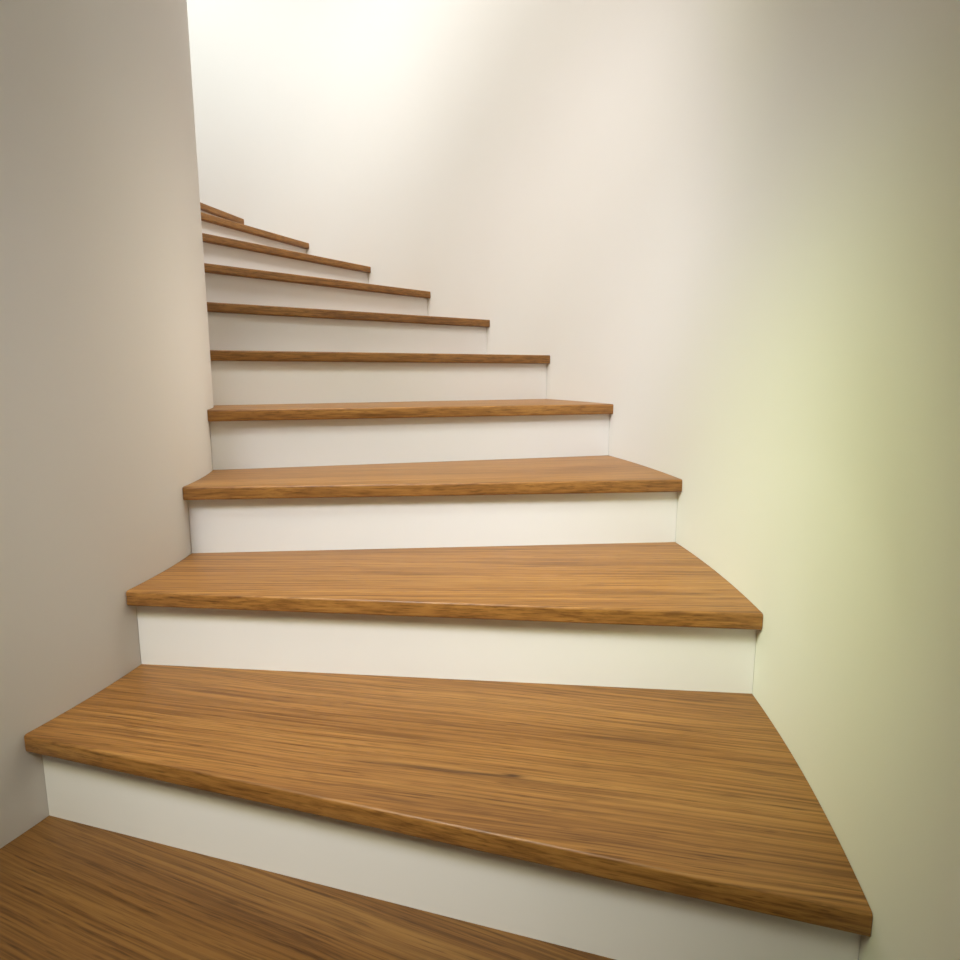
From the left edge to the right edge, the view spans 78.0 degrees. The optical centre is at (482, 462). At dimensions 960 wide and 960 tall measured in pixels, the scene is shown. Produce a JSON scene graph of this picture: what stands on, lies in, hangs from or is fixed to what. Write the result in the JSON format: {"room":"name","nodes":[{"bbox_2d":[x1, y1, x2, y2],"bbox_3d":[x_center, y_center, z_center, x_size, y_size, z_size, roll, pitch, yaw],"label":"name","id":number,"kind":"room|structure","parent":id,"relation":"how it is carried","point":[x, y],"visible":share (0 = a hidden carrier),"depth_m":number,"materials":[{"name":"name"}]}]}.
{"room":"spiral staircase","nodes":[
{"label":"spiral staircase","id":0,"kind":"room"},
{"bbox_2d":[0,0,213,847],"bbox_3d":[-1.685,-1.454,1.176,1.930,4.420,2.389,-2,9,-14],"label":"wall","id":1,"kind":"structure","parent":0,"point":[106,391],"depth_m":1.10,"materials":[{"name":"paint"}]},
{"bbox_2d":[187,0,959,959],"bbox_3d":[-1.549,-1.451,1.156,4.404,4.420,5.452,-2,9,-14],"label":"wall","id":2,"kind":"structure","parent":0,"point":[730,227],"depth_m":1.21,"materials":[{"name":"paint"}]},
{"bbox_3d":[-1.547,0.785,1.485,4.404,0.100,5.452,-2,9,-14],"label":"floor","id":3,"kind":"structure","parent":0,"visible":0},
{"bbox_2d":[0,815,614,959],"bbox_3d":[-0.188,0.751,0.782,1.299,0.170,0.489,4,9,25],"label":"stair step","id":4,"kind":"structure","parent":3,"relation":"on","point":[70,890],"depth_m":0.86,"materials":[{"name":"brown wood"}]},
{"bbox_2d":[24,664,872,959],"bbox_3d":[-0.109,0.535,1.084,1.278,0.170,0.489,2,9,15],"label":"stair step","id":5,"kind":"structure","parent":4,"relation":"on","point":[617,823],"depth_m":0.90,"materials":[{"name":"brown wood"}]},
{"bbox_2d":[126,542,762,693],"bbox_3d":[-0.091,0.317,1.396,1.262,0.170,0.489,1,8,5],"label":"stair step","id":6,"kind":"structure","parent":5,"relation":"on","point":[655,615],"depth_m":1.19,"materials":[{"name":"brown wood"}]},
{"bbox_2d":[182,455,681,552],"bbox_3d":[-0.135,0.099,1.708,1.251,0.170,0.489,-1,8,-4],"label":"stair step","id":7,"kind":"structure","parent":6,"relation":"on","point":[605,499],"depth_m":1.50,"materials":[{"name":"white paint"}]},
{"bbox_2d":[207,399,612,469],"bbox_3d":[-0.241,-0.117,2.008,1.245,0.170,0.489,-2,9,-14],"label":"stair step","id":8,"kind":"structure","parent":7,"relation":"on","point":[310,434],"depth_m":1.79,"materials":[{"name":"white paint"}]},
{"bbox_2d":[210,350,549,404],"bbox_3d":[-0.404,-0.329,2.283,1.246,0.170,0.489,-4,9,-24],"label":"stair step","id":9,"kind":"structure","parent":8,"relation":"on","point":[239,377],"depth_m":2.05,"materials":[{"name":"white paint"}]},
{"bbox_2d":[207,302,489,353],"bbox_3d":[-0.621,-0.536,2.525,1.253,0.170,0.489,-6,10,-34],"label":"stair step","id":10,"kind":"structure","parent":9,"relation":"on","point":[231,326],"depth_m":2.29,"materials":[{"name":"white paint"}]},
{"bbox_2d":[204,263,430,315],"bbox_3d":[-0.883,-0.737,2.722,1.265,0.170,0.489,-8,12,-44],"label":"stair step","id":11,"kind":"structure","parent":10,"relation":"on","point":[224,284],"depth_m":2.53,"materials":[{"name":"white paint"}]},
{"bbox_2d":[202,233,370,283],"bbox_3d":[-1.180,-0.930,2.868,0.489,0.170,1.283,6,10,35],"label":"stair step","id":12,"kind":"structure","parent":11,"relation":"on","point":[217,250],"depth_m":2.77,"materials":[{"name":"white paint"}]},
{"bbox_2d":[201,212,308,253],"bbox_3d":[-1.503,-1.114,2.957,0.489,0.170,1.306,4,9,25],"label":"stair step","id":13,"kind":"structure","parent":12,"relation":"on","point":[212,225],"depth_m":3.04,"materials":[{"name":"brown wood"}]},
{"bbox_2d":[200,202,243,223],"bbox_3d":[-1.839,-1.290,2.987,0.489,0.170,1.332,2,9,15],"label":"stair step","id":14,"kind":"structure","parent":13,"relation":"on","point":[207,209],"depth_m":3.35,"materials":[{"name":"brown wood"}]}
]}

